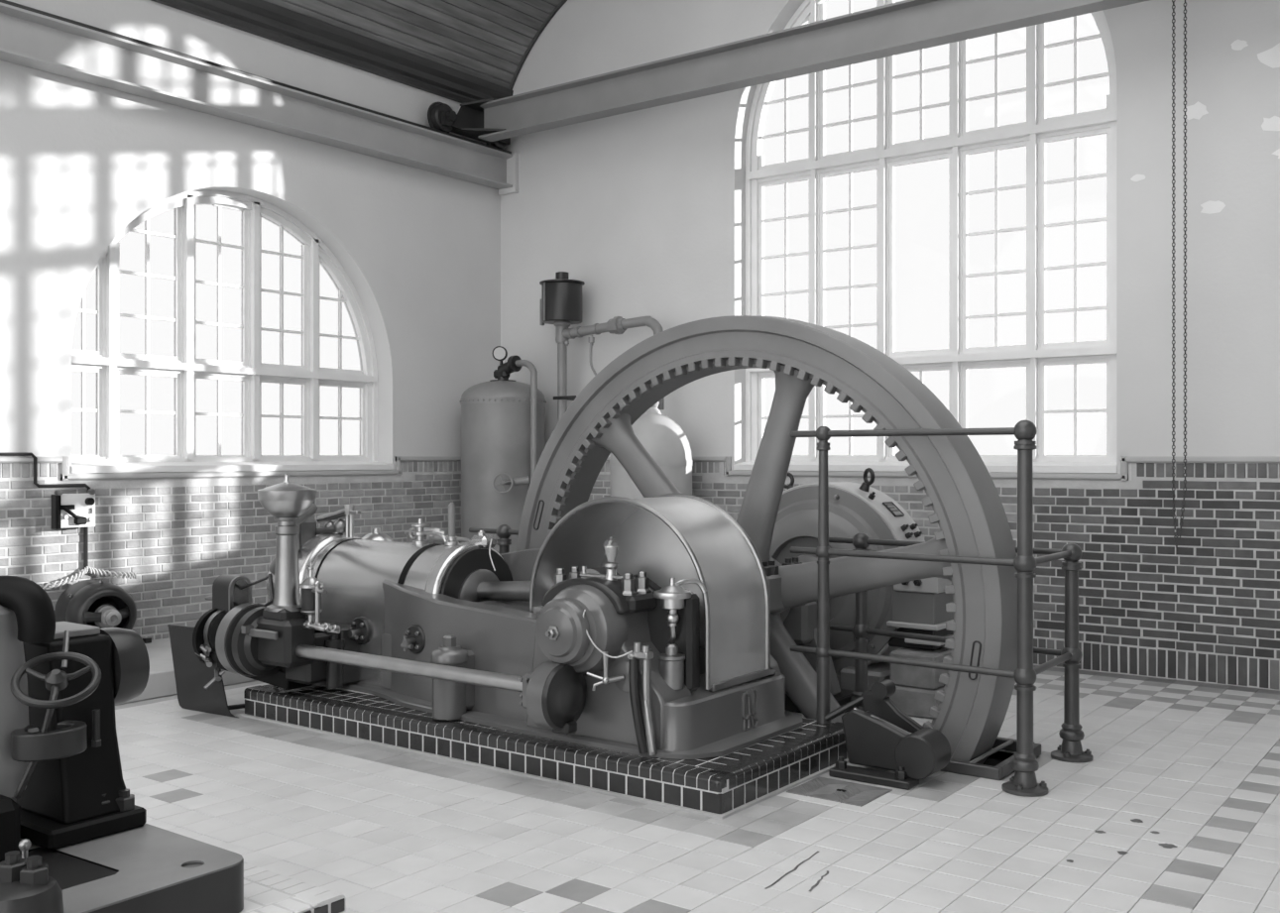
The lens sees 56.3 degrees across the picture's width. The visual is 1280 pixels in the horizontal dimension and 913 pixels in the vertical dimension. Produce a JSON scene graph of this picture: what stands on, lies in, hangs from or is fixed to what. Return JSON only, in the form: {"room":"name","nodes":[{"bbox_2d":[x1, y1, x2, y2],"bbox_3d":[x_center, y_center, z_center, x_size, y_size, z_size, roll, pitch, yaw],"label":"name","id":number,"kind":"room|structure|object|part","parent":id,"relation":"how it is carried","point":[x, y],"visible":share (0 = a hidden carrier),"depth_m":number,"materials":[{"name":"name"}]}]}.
{"room":"power station hall","nodes":[
{"label":"power station hall","id":0,"kind":"room"},
{"bbox_2d":[0,0,500,640],"bbox_3d":[-5.127,-1.500,7.004,0.439,8.000,12.920,0,0,37],"label":"wall","id":1,"kind":"structure","parent":0,"point":[419,250],"depth_m":9.04,"materials":[{"name":"paint"}]},
{"bbox_2d":[0,457,68,480],"bbox_3d":[-4.912,0.083,6.931,0.030,0.165,3.260,0,0,37],"label":"trim","id":2,"kind":"structure","parent":1,"relation":"attached to","point":[63,461],"depth_m":8.10,"materials":[{"name":"white paint"}]},
{"bbox_2d":[0,452,90,569],"bbox_3d":[-4.257,0.377,7.782,0.028,0.807,1.407,0,0,37],"label":"conduit","id":3,"kind":"object","parent":1,"relation":"attached to","point":[85,529],"visible":0.87,"depth_m":8.15,"materials":[{"name":"metal"}]},
{"bbox_2d":[39,566,88,589],"bbox_3d":[-3.965,0.843,8.138,0.042,0.162,0.437,0,0,35],"label":"cable","id":4,"kind":"object","parent":3,"relation":"attached to","point":[80,574],"visible":0.82,"depth_m":8.19,"materials":[{"name":"grey fabric"}]},
{"bbox_2d":[88,567,136,579],"bbox_3d":[-3.704,0.815,8.399,0.317,0.097,0.067,0,0,-22],"label":"cable","id":5,"kind":"object","parent":3,"relation":"attached to","point":[91,569],"visible":1,"depth_m":8.39,"materials":[{"name":"grey fabric"}]},
{"bbox_2d":[51,488,95,529],"bbox_3d":[-3.881,0.360,8.196,0.145,0.269,0.280,0,0,37],"label":"switch panel","id":6,"kind":"object","parent":1,"relation":"attached to","point":[68,511],"visible":1,"depth_m":8.15,"materials":[{"name":"white stone"}]},
{"bbox_2d":[60,504,84,518],"bbox_3d":[-3.862,0.383,8.140,0.047,0.106,0.153,0,0,37],"label":"switch","id":7,"kind":"object","parent":6,"relation":"attached to","point":[66,511],"depth_m":8.14,"materials":[{"name":"black paint"}]},
{"bbox_3d":[-3.865,0.370,8.200,0.030,0.230,0.255,0,0,37],"label":"panel","id":8,"kind":"part","parent":6,"relation":"part of","materials":[{"name":"white stone"}]},
{"bbox_3d":[-3.829,0.440,8.182,0.040,0.050,0.080,0,0,37],"label":"switch handle","id":9,"kind":"part","parent":6,"relation":"part of","materials":[{"name":"black paint"}]},
{"bbox_2d":[120,637,256,704],"bbox_3d":[-4.284,1.423,6.739,1.232,0.165,5.700,0,0,37],"label":"plinth","id":10,"kind":"object","parent":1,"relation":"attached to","point":[161,683],"depth_m":7.59,"materials":[{"name":"concrete"}]},
{"bbox_2d":[54,579,136,629],"bbox_3d":[-3.635,1.082,8.075,0.568,0.515,0.484,0,0,37],"label":"motor","id":11,"kind":"object","parent":10,"relation":"on","point":[94,603],"visible":0.65,"depth_m":7.95,"materials":[{"name":"metal"}]},
{"bbox_3d":[-3.606,1.054,7.866,0.118,0.080,0.079,0,0,-37],"label":"bell arm","id":12,"kind":"part","parent":11,"relation":"part of","materials":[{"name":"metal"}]},
{"bbox_3d":[-3.481,1.054,8.035,0.080,0.080,0.130,0,0,22],"label":"bell arm","id":13,"kind":"part","parent":11,"relation":"part of","materials":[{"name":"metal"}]},
{"bbox_2d":[142,637,151,643],"bbox_3d":[-3.544,1.322,8.600,0.040,0.034,0.050,0,0,37],"label":"wood block","id":14,"kind":"object","parent":10,"relation":"on","point":[146,640],"visible":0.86,"depth_m":8.58,"materials":[{"name":"wood"}]},
{"bbox_2d":[60,469,401,480],"bbox_3d":[-3.053,0.142,9.437,0.030,0.045,3.070,0,0,37],"label":"trim","id":15,"kind":"structure","parent":1,"relation":"attached to","point":[114,476],"depth_m":9.19,"materials":[{"name":"white paint"}]},
{"bbox_2d":[71,189,393,472],"bbox_3d":[-3.181,-0.998,9.532,0.312,2.225,2.920,0,0,37],"label":"window","id":16,"kind":"structure","parent":1,"relation":"in","point":[107,361],"depth_m":9.50,"materials":[{"name":"white paint"}]},
{"bbox_3d":[-4.003,-1.097,8.633,0.042,0.724,0.237,0,0,37],"label":"sash","id":17,"kind":"part","parent":16,"relation":"part of","materials":[{"name":"white paint"}]},
{"bbox_3d":[-4.012,-0.310,8.621,0.042,0.660,0.267,0,0,37],"label":"sash","id":18,"kind":"part","parent":16,"relation":"part of","materials":[{"name":"white paint"}]},
{"bbox_3d":[-3.716,-1.331,9.021,0.042,1.193,0.528,0,0,37],"label":"sash","id":19,"kind":"part","parent":16,"relation":"part of","materials":[{"name":"glass"}]},
{"bbox_3d":[-3.716,-0.310,9.021,0.042,0.660,0.528,0,0,37],"label":"sash","id":20,"kind":"part","parent":16,"relation":"part of","materials":[{"name":"white paint"}]},
{"bbox_3d":[-3.349,-1.369,9.515,0.042,1.268,0.502,0,0,37],"label":"sash","id":21,"kind":"part","parent":16,"relation":"part of","materials":[{"name":"glass"}]},
{"bbox_3d":[-3.349,-0.310,9.515,0.042,0.660,0.502,0,0,37],"label":"sash","id":22,"kind":"part","parent":16,"relation":"part of","materials":[{"name":"white glass"}]},
{"bbox_3d":[-3.169,0.075,9.523,0.282,0.080,2.920,0,0,37],"label":"sill","id":23,"kind":"part","parent":16,"relation":"part of","materials":[{"name":"white paint"}]},
{"bbox_3d":[-2.995,-1.362,9.993,0.042,1.254,0.489,0,0,37],"label":"sash","id":24,"kind":"part","parent":16,"relation":"part of","materials":[{"name":"white paint"}]},
{"bbox_3d":[-2.995,-0.310,9.993,0.042,0.660,0.489,0,0,37],"label":"sash","id":25,"kind":"part","parent":16,"relation":"part of","materials":[{"name":"white glass"}]},
{"bbox_3d":[-2.639,-1.233,10.472,0.042,0.995,0.504,0,0,37],"label":"sash","id":26,"kind":"part","parent":16,"relation":"part of","materials":[{"name":"glass"}]},
{"bbox_3d":[-2.630,-0.310,10.484,0.042,0.660,0.534,0,0,37],"label":"sash","id":27,"kind":"part","parent":16,"relation":"part of","materials":[{"name":"white glass"}]},
{"bbox_2d":[0,0,518,195],"bbox_3d":[-3.944,-2.757,8.043,0.220,0.395,9.000,0,0,37],"label":"runway","id":28,"kind":"object","parent":1,"relation":"attached to","point":[32,38],"visible":1,"depth_m":9.15,"materials":[{"name":"paint"}]},
{"bbox_3d":[-1.278,-2.750,11.637,0.220,0.380,0.050,0,0,37],"label":"wall plate","id":29,"kind":"part","parent":28,"relation":"part of","materials":[{"name":"paint"}]},
{"bbox_2d":[427,0,1149,149],"bbox_3d":[2.858,-3.107,7.897,11.240,0.345,1.030,0,0,37],"label":"girder","id":30,"kind":"object","parent":28,"relation":"on","point":[905,26],"visible":0.98,"depth_m":9.32,"materials":[{"name":"metal"}]},
{"bbox_2d":[151,0,513,103],"bbox_3d":[-3.980,-3.470,8.070,0.170,0.260,9.000,0,0,37],"label":"trim","id":31,"kind":"structure","parent":1,"relation":"attached to","point":[261,18],"depth_m":10.01,"materials":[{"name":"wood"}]},
{"bbox_2d":[395,457,461,474],"bbox_3d":[-1.760,0.083,11.180,0.030,0.165,1.360,0,0,37],"label":"trim","id":32,"kind":"structure","parent":1,"relation":"attached to","point":[399,460],"depth_m":10.84,"materials":[{"name":"white paint"}]},
{"bbox_2d":[264,0,561,88],"bbox_3d":[-0.563,-4.478,3.169,12.100,2.045,12.800,0,0,37],"label":"ceiling","id":33,"kind":"structure","parent":0,"point":[486,40],"depth_m":10.76,"materials":[{"name":"grey"}]},
{"bbox_2d":[1171,0,1186,549],"bbox_3d":[3.498,-1.950,7.752,0.093,5.112,0.023,0,0,37],"label":"chain","id":34,"kind":"object","parent":33,"relation":"hanging from","point":[1173,37],"visible":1,"depth_m":7.76,"materials":[{"name":"grey metal"}]},
{"bbox_2d":[115,665,1279,912],"bbox_3d":[-0.473,2.025,3.290,11.500,1.051,12.500,0,0,37],"label":"floor","id":35,"kind":"structure","parent":0,"point":[1176,807],"depth_m":4.86,"materials":[{"name":"tile"}]},
{"bbox_2d":[0,575,243,912],"bbox_3d":[-2.236,0.849,3.488,1.837,0.979,1.522,0,0,37],"label":"machine","id":36,"kind":"object","parent":35,"relation":"on","point":[74,839],"visible":1,"depth_m":3.57,"materials":[{"name":"metal"}]},
{"bbox_3d":[-2.026,1.085,3.445,0.420,0.209,0.300,0,0,37],"label":"frame","id":37,"kind":"part","parent":36,"relation":"part of","materials":[{"name":"black paint"}]},
{"bbox_3d":[-1.647,1.107,3.201,0.030,0.166,0.032,0,0,37],"label":"oil knob","id":38,"kind":"part","parent":36,"relation":"part of","materials":[{"name":"metal"}]},
{"bbox_3d":[-1.875,0.850,3.632,0.120,0.060,0.060,0,0,37],"label":"guide arm","id":39,"kind":"part","parent":36,"relation":"part of","materials":[{"name":"metal"}]},
{"bbox_3d":[-1.757,0.590,3.657,0.016,0.109,0.085,0,0,-20],"label":"bright rod","id":40,"kind":"part","parent":36,"relation":"part of","materials":[{"name":"metal"}]},
{"bbox_3d":[-1.917,0.567,3.869,0.230,0.024,0.230,0,0,37],"label":"plate","id":41,"kind":"part","parent":36,"relation":"part of","materials":[{"name":"metal"}]},
{"bbox_2d":[167,624,244,717],"bbox_3d":[-2.468,1.248,7.136,0.612,0.493,0.355,0,0,30],"label":"sheet","id":42,"kind":"object","parent":35,"relation":"on","point":[191,675],"visible":0.83,"depth_m":7.03,"materials":[{"name":"metal"}]},
{"bbox_3d":[-2.303,1.470,7.062,0.337,0.028,0.028,0,0,-35],"label":"stay rod","id":43,"kind":"part","parent":42,"relation":"part of","materials":[{"name":"metal"}]},
{"bbox_2d":[239,862,346,912],"bbox_3d":[-2.474,1.430,3.715,2.580,0.180,1.800,0,0,37],"label":"plinth","id":44,"kind":"object","parent":35,"relation":"on","point":[265,890],"visible":0.16,"depth_m":3.65,"materials":[{"name":"tile"}]},
{"bbox_2d":[404,527,471,544],"bbox_3d":[-1.340,0.997,8.141,0.636,1.004,0.270,0,0,37],"label":"pot","id":45,"kind":"object","parent":35,"relation":"on","point":[432,539],"visible":0.23,"depth_m":8.12,"materials":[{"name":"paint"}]},
{"bbox_3d":[-1.487,0.515,8.250,0.270,0.040,0.270,0,0,37],"label":"lid","id":46,"kind":"part","parent":45,"relation":"part of","materials":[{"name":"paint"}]},
{"bbox_2d":[426,529,459,544],"bbox_3d":[-1.320,0.560,8.089,0.240,0.120,0.120,0,0,37],"label":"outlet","id":47,"kind":"object","parent":45,"relation":"attached to","point":[432,539],"depth_m":8.10,"materials":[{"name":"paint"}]},
{"bbox_2d":[192,473,802,759],"bbox_3d":[-0.791,0.721,6.789,3.580,1.236,2.017,0,0,37],"label":"engine","id":48,"kind":"object","parent":35,"relation":"on","point":[640,626],"visible":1,"depth_m":6.08,"materials":[{"name":"grey metal"}]},
{"bbox_3d":[-2.216,0.791,6.900,0.342,0.246,0.042,0,0,37],"label":"trip rod","id":49,"kind":"part","parent":48,"relation":"part of","materials":[{"name":"metal"}]},
{"bbox_3d":[-2.092,0.970,6.579,0.260,0.060,0.055,0,0,37],"label":"drum lever","id":50,"kind":"part","parent":48,"relation":"part of","materials":[{"name":"grey metal"}]},
{"bbox_2d":[259,500,314,517],"bbox_3d":[-1.981,0.295,6.712,0.300,0.100,0.300,0,0,37],"label":"bowl","id":51,"kind":"object","parent":48,"relation":"on","point":[278,509],"depth_m":6.61,"materials":[{"name":"grey metal"}]},
{"bbox_3d":[-1.981,0.143,6.712,0.284,0.090,0.284,0,0,37],"label":"bowl lid","id":52,"kind":"part","parent":48,"relation":"part of","materials":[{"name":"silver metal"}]},
{"bbox_3d":[-1.829,0.789,6.649,0.109,0.121,0.110,0,0,37],"label":"lubricator glass","id":53,"kind":"part","parent":48,"relation":"part of","materials":[{"name":"glass"}]},
{"bbox_3d":[-0.928,1.010,6.319,1.452,0.619,0.163,0,0,41],"label":"frame","id":54,"kind":"part","parent":48,"relation":"part of","materials":[{"name":"grey metal"}]},
{"bbox_3d":[-0.501,0.915,6.894,1.452,0.810,0.163,0,0,32],"label":"frame","id":55,"kind":"part","parent":48,"relation":"part of","materials":[{"name":"grey metal"}]},
{"bbox_3d":[-0.531,0.700,6.470,1.023,0.240,0.140,0,0,37],"label":"connecting rod","id":56,"kind":"part","parent":48,"relation":"part of","materials":[{"name":"metal"}]},
{"bbox_3d":[-0.179,0.550,5.667,0.260,0.050,0.030,0,0,37],"label":"oiler arm","id":57,"kind":"part","parent":48,"relation":"part of","materials":[{"name":"metal"}]},
{"bbox_3d":[-0.158,0.970,5.412,0.172,0.182,0.048,0,0,2],"label":"cock lever","id":58,"kind":"part","parent":48,"relation":"part of","materials":[{"name":"metal"}]},
{"bbox_2d":[529,493,770,690],"bbox_3d":[0.038,0.637,6.093,1.120,0.885,0.570,0,0,37],"label":"hood","id":59,"kind":"object","parent":48,"relation":"attached to","point":[679,536],"depth_m":5.97,"materials":[{"name":"metal"}]},
{"bbox_2d":[658,643,685,690],"bbox_3d":[0.145,0.960,5.483,0.124,0.200,0.124,0,0,37],"label":"cup","id":60,"kind":"object","parent":48,"relation":"on","point":[671,663],"depth_m":5.44,"materials":[{"name":"metal"}]},
{"bbox_2d":[516,315,1017,764],"bbox_3d":[0.546,0.780,6.686,3.128,3.128,0.510,0,0,37],"label":"flywheel","id":61,"kind":"object","parent":48,"relation":"attached to","point":[963,496],"visible":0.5,"depth_m":6.28,"materials":[{"name":"paint"}]},
{"bbox_2d":[459,346,546,552],"bbox_3d":[-1.232,0.240,10.974,0.920,2.517,0.861,0,0,37],"label":"vessel","id":62,"kind":"object","parent":35,"relation":"on","point":[503,419],"visible":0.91,"depth_m":10.69,"materials":[{"name":"paint"}]},
{"bbox_2d":[238,684,848,819],"bbox_3d":[-0.605,1.430,6.444,3.310,0.180,1.290,0,0,37],"label":"plinth","id":63,"kind":"object","parent":35,"relation":"on","point":[719,787],"visible":0.55,"depth_m":5.62,"materials":[{"name":"tile"}]},
{"bbox_2d":[539,271,664,423],"bbox_3d":[-0.307,-0.086,10.621,1.340,3.169,0.524,0,0,37],"label":"pipe","id":64,"kind":"object","parent":35,"relation":"on","point":[560,302],"visible":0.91,"depth_m":10.70,"materials":[{"name":"metal"}]},
{"bbox_3d":[-0.707,-1.390,10.846,0.370,0.350,0.370,0,0,37],"label":"pot","id":65,"kind":"part","parent":64,"relation":"part of","materials":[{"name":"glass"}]},
{"bbox_3d":[-0.707,-1.617,10.846,0.410,0.105,0.410,0,0,37],"label":"pot lid","id":66,"kind":"part","parent":64,"relation":"part of","materials":[{"name":"metal"}]},
{"bbox_2d":[609,401,693,498],"bbox_3d":[0.095,0.465,10.065,0.698,2.069,0.698,0,0,37],"label":"vessel","id":67,"kind":"object","parent":35,"relation":"on","point":[665,441],"visible":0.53,"depth_m":9.82,"materials":[{"name":"paint"}]},
{"bbox_2d":[468,419,1093,797],"bbox_3d":[0.602,0.667,6.846,3.841,1.664,0.952,0,0,41],"label":"railing","id":68,"kind":"object","parent":35,"relation":"on","point":[1023,782],"visible":0.87,"depth_m":5.90,"materials":[{"name":"metal"}]},
{"bbox_3d":[-0.986,0.480,7.717,0.300,0.033,0.033,0,0,37],"label":"rail","id":69,"kind":"part","parent":68,"relation":"part of","materials":[{"name":"metal"}]},
{"bbox_3d":[-0.866,0.990,7.628,0.200,1.019,0.200,0,0,37],"label":"post","id":70,"kind":"part","parent":68,"relation":"part of","materials":[{"name":"metal"}]},
{"bbox_3d":[-0.765,0.480,7.553,0.250,0.033,0.033,0,0,37],"label":"rail","id":71,"kind":"part","parent":68,"relation":"part of","materials":[{"name":"metal"}]},
{"bbox_3d":[0.852,-0.115,6.091,0.190,0.033,0.033,0,0,40],"label":"rail","id":72,"kind":"part","parent":68,"relation":"part of","materials":[{"name":"metal"}]},
{"bbox_3d":[0.852,0.480,6.091,0.190,0.033,0.033,0,0,40],"label":"rail","id":73,"kind":"part","parent":68,"relation":"part of","materials":[{"name":"metal"}]},
{"bbox_3d":[0.852,0.985,6.091,0.190,0.033,0.033,0,0,40],"label":"rail","id":74,"kind":"part","parent":68,"relation":"part of","materials":[{"name":"metal"}]},
{"bbox_3d":[0.925,0.613,6.031,0.072,1.455,0.072,0,0,37],"label":"post","id":75,"kind":"part","parent":68,"relation":"part of","materials":[{"name":"metal"}]},
{"bbox_3d":[1.148,0.480,6.868,0.281,0.033,0.033,0,0,41],"label":"rail","id":76,"kind":"part","parent":68,"relation":"part of","materials":[{"name":"metal"}]},
{"bbox_3d":[1.148,0.985,6.868,0.281,0.033,0.033,0,0,41],"label":"rail","id":77,"kind":"part","parent":68,"relation":"part of","materials":[{"name":"metal"}]},
{"bbox_3d":[1.255,0.990,6.777,0.200,1.019,0.200,0,0,37],"label":"post","id":78,"kind":"part","parent":68,"relation":"part of","materials":[{"name":"metal"}]},
{"bbox_3d":[1.327,-0.115,5.699,1.042,0.033,0.033,0,0,40],"label":"rail","id":79,"kind":"part","parent":68,"relation":"part of","materials":[{"name":"metal"}]},
{"bbox_3d":[1.327,0.480,5.699,1.042,0.033,0.033,0,0,40],"label":"rail","id":80,"kind":"part","parent":68,"relation":"part of","materials":[{"name":"metal"}]},
{"bbox_3d":[1.327,0.985,5.699,1.042,0.033,0.033,0,0,40],"label":"rail","id":81,"kind":"part","parent":68,"relation":"part of","materials":[{"name":"metal"}]},
{"bbox_3d":[1.702,0.480,6.364,1.217,0.033,0.033,0,0,43],"label":"rail","id":82,"kind":"part","parent":68,"relation":"part of","materials":[{"name":"metal"}]},
{"bbox_3d":[1.702,0.985,6.364,1.217,0.033,0.033,0,0,43],"label":"rail","id":83,"kind":"part","parent":68,"relation":"part of","materials":[{"name":"metal"}]},
{"bbox_3d":[1.728,0.692,5.367,0.200,1.614,0.200,0,0,37],"label":"post","id":84,"kind":"part","parent":68,"relation":"part of","materials":[{"name":"metal"}]},
{"bbox_3d":[1.938,0.985,5.659,0.033,0.033,0.720,0,0,36],"label":"rail","id":85,"kind":"part","parent":68,"relation":"part of","materials":[{"name":"metal"}]},
{"bbox_3d":[1.938,0.480,5.659,0.033,0.033,0.720,0,0,36],"label":"rail","id":86,"kind":"part","parent":68,"relation":"part of","materials":[{"name":"metal"}]},
{"bbox_3d":[2.149,0.990,5.951,0.200,1.019,0.200,0,0,37],"label":"post","id":87,"kind":"part","parent":68,"relation":"part of","materials":[{"name":"metal"}]},
{"bbox_2d":[786,776,892,807],"bbox_3d":[0.893,1.498,5.358,0.370,0.012,0.310,0,0,37],"label":"cover plate","id":88,"kind":"object","parent":35,"relation":"on","point":[857,794],"visible":1,"depth_m":5.34,"materials":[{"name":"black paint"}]},
{"bbox_2d":[769,467,953,712],"bbox_3d":[1.150,0.785,7.408,1.540,1.429,1.050,0,0,37],"label":"dynamo","id":89,"kind":"object","parent":35,"relation":"on","point":[916,606],"visible":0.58,"depth_m":7.19,"materials":[{"name":"paint"}]},
{"bbox_3d":[0.922,1.200,7.185,0.588,0.400,0.120,0,0,37],"label":"bearing arm","id":90,"kind":"part","parent":89,"relation":"part of","materials":[{"name":"paint"}]},
{"bbox_3d":[1.125,1.450,7.458,0.700,0.099,1.000,0,0,37],"label":"bed rail","id":91,"kind":"part","parent":89,"relation":"part of","materials":[{"name":"metal"}]},
{"bbox_3d":[1.556,0.325,7.350,0.086,0.081,0.120,0,0,37],"label":"name plate","id":92,"kind":"part","parent":89,"relation":"part of","materials":[{"name":"paint"}]},
{"bbox_3d":[1.728,1.080,7.079,0.220,0.030,0.290,0,0,37],"label":"terminal lid","id":93,"kind":"part","parent":89,"relation":"part of","materials":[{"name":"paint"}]},
{"bbox_2d":[824,679,951,790],"bbox_3d":[1.139,1.296,5.673,0.671,0.405,0.410,0,0,37],"label":"machine","id":94,"kind":"object","parent":35,"relation":"on","point":[881,736],"visible":1,"depth_m":5.58,"materials":[{"name":"metal"}]},
{"bbox_3d":[1.142,1.252,5.621,0.292,0.118,0.029,0,0,29],"label":"tie rod","id":95,"kind":"part","parent":94,"relation":"part of","materials":[{"name":"metal"}]},
{"bbox_2d":[889,686,944,719],"bbox_3d":[1.662,1.419,7.041,0.340,0.159,0.370,0,0,37],"label":"stone block","id":96,"kind":"object","parent":35,"relation":"on","point":[914,702],"visible":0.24,"depth_m":6.88,"materials":[{"name":"grey stone"}]},
{"bbox_2d":[889,647,951,690],"bbox_3d":[1.671,1.240,7.053,0.280,0.199,0.340,0,0,37],"label":"stone block","id":97,"kind":"object","parent":96,"relation":"on","point":[899,674],"visible":0.54,"depth_m":6.92,"materials":[{"name":"grey stone"}]},
{"bbox_2d":[940,736,1041,780],"bbox_3d":[1.681,1.470,5.900,0.410,0.058,0.620,0,0,37],"label":"kerb","id":98,"kind":"object","parent":35,"relation":"on","point":[973,768],"visible":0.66,"depth_m":5.65,"materials":[{"name":"paint"}]},
{"bbox_2d":[1130,818,1143,822],"bbox_3d":[2.044,1.499,4.920,0.049,0.001,0.053,0,0,-7],"label":"stain","id":99,"kind":"object","parent":35,"relation":"on","point":[1131,820],"depth_m":4.92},
{"bbox_2d":[1158,843,1176,848],"bbox_3d":[2.034,1.499,4.605,0.061,0.001,0.056,0,0,-16],"label":"stain","id":100,"kind":"object","parent":35,"relation":"on","point":[1160,846],"depth_m":4.60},
{"bbox_2d":[500,0,1279,691],"bbox_3d":[3.362,-1.500,8.476,12.320,8.000,0.439,0,0,37],"label":"wall","id":101,"kind":"structure","parent":0,"point":[645,208],"depth_m":8.23,"materials":[{"name":"paint"}]},
{"bbox_2d":[508,0,567,90],"bbox_3d":[-0.620,-4.013,11.156,1.770,1.144,0.044,0,0,37],"label":"trim","id":102,"kind":"structure","parent":101,"relation":"attached to","point":[562,2],"depth_m":11.44,"materials":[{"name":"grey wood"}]},
{"bbox_2d":[605,457,731,475],"bbox_3d":[-0.304,0.083,10.928,2.670,0.165,0.030,0,0,37],"label":"trim","id":103,"kind":"structure","parent":101,"relation":"attached to","point":[728,460],"depth_m":10.20,"materials":[{"name":"white paint"}]},
{"bbox_2d":[733,0,1116,472],"bbox_3d":[2.130,-2.010,9.307,3.110,4.250,0.292,0,0,37],"label":"window","id":104,"kind":"structure","parent":101,"relation":"in","point":[1038,130],"depth_m":9.18,"materials":[{"name":"white paint"}]},
{"bbox_3d":[1.236,-3.072,10.114,0.512,1.234,0.042,0,0,37],"label":"sash","id":105,"kind":"part","parent":104,"relation":"part of","materials":[{"name":"white paint"}]},
{"bbox_3d":[1.236,-1.573,10.114,0.512,1.545,0.042,0,0,37],"label":"sash","id":106,"kind":"part","parent":104,"relation":"part of","materials":[{"name":"glass"}]},
{"bbox_3d":[1.236,-0.340,10.114,0.512,0.720,0.042,0,0,37],"label":"sash","id":107,"kind":"part","parent":104,"relation":"part of","materials":[{"name":"white paint"}]},
{"bbox_3d":[1.719,-3.227,9.755,0.542,1.543,0.042,0,0,37],"label":"sash","id":108,"kind":"part","parent":104,"relation":"part of","materials":[{"name":"white paint"}]},
{"bbox_3d":[1.719,-1.573,9.755,0.542,1.545,0.042,0,0,37],"label":"sash","id":109,"kind":"part","parent":104,"relation":"part of","materials":[{"name":"glass"}]},
{"bbox_3d":[1.719,-0.340,9.755,0.542,0.720,0.042,0,0,37],"label":"sash","id":110,"kind":"part","parent":104,"relation":"part of","materials":[{"name":"white paint"}]},
{"bbox_3d":[2.211,-3.234,9.390,0.533,1.558,0.042,0,0,37],"label":"sash","id":111,"kind":"part","parent":104,"relation":"part of","materials":[{"name":"white paint"}]},
{"bbox_3d":[2.211,-1.573,9.390,0.533,1.545,0.042,0,0,37],"label":"sash","id":112,"kind":"part","parent":104,"relation":"part of","materials":[{"name":"glass"}]},
{"bbox_3d":[2.211,-0.340,9.390,0.533,0.720,0.042,0,0,37],"label":"sash","id":113,"kind":"part","parent":104,"relation":"part of","materials":[{"name":"white paint"}]},
{"bbox_3d":[2.121,0.075,9.295,3.110,0.080,0.262,0,0,37],"label":"sill","id":114,"kind":"part","parent":104,"relation":"part of","materials":[{"name":"white paint"}]},
{"bbox_3d":[2.694,-3.223,9.032,0.520,1.535,0.042,0,0,37],"label":"sash","id":115,"kind":"part","parent":104,"relation":"part of","materials":[{"name":"white paint"}]},
{"bbox_3d":[2.694,-1.573,9.032,0.520,1.545,0.042,0,0,37],"label":"sash","id":116,"kind":"part","parent":104,"relation":"part of","materials":[{"name":"white paint"}]},
{"bbox_3d":[2.694,-0.340,9.032,0.520,0.720,0.042,0,0,37],"label":"sash","id":117,"kind":"part","parent":104,"relation":"part of","materials":[{"name":"white paint"}]},
{"bbox_3d":[3.165,-3.067,8.683,0.502,1.225,0.042,0,0,37],"label":"sash","id":118,"kind":"part","parent":104,"relation":"part of","materials":[{"name":"white paint"}]},
{"bbox_3d":[3.165,-1.573,8.683,0.502,1.545,0.042,0,0,37],"label":"sash","id":119,"kind":"part","parent":104,"relation":"part of","materials":[{"name":"white paint"}]},
{"bbox_3d":[3.165,-0.340,8.683,0.502,0.720,0.042,0,0,37],"label":"sash","id":120,"kind":"part","parent":104,"relation":"part of","materials":[{"name":"white glass"}]},
{"bbox_2d":[724,470,1128,480],"bbox_3d":[2.041,0.142,9.188,3.260,0.045,0.030,0,0,37],"label":"trim","id":121,"kind":"structure","parent":101,"relation":"attached to","point":[1036,476],"depth_m":8.76,"materials":[{"name":"white paint"}]},
{"bbox_2d":[1120,457,1279,480],"bbox_3d":[4.262,0.083,7.540,2.360,0.165,0.030,0,0,37],"label":"trim","id":122,"kind":"structure","parent":101,"relation":"attached to","point":[1124,461],"depth_m":7.95,"materials":[{"name":"white paint"}]}
]}

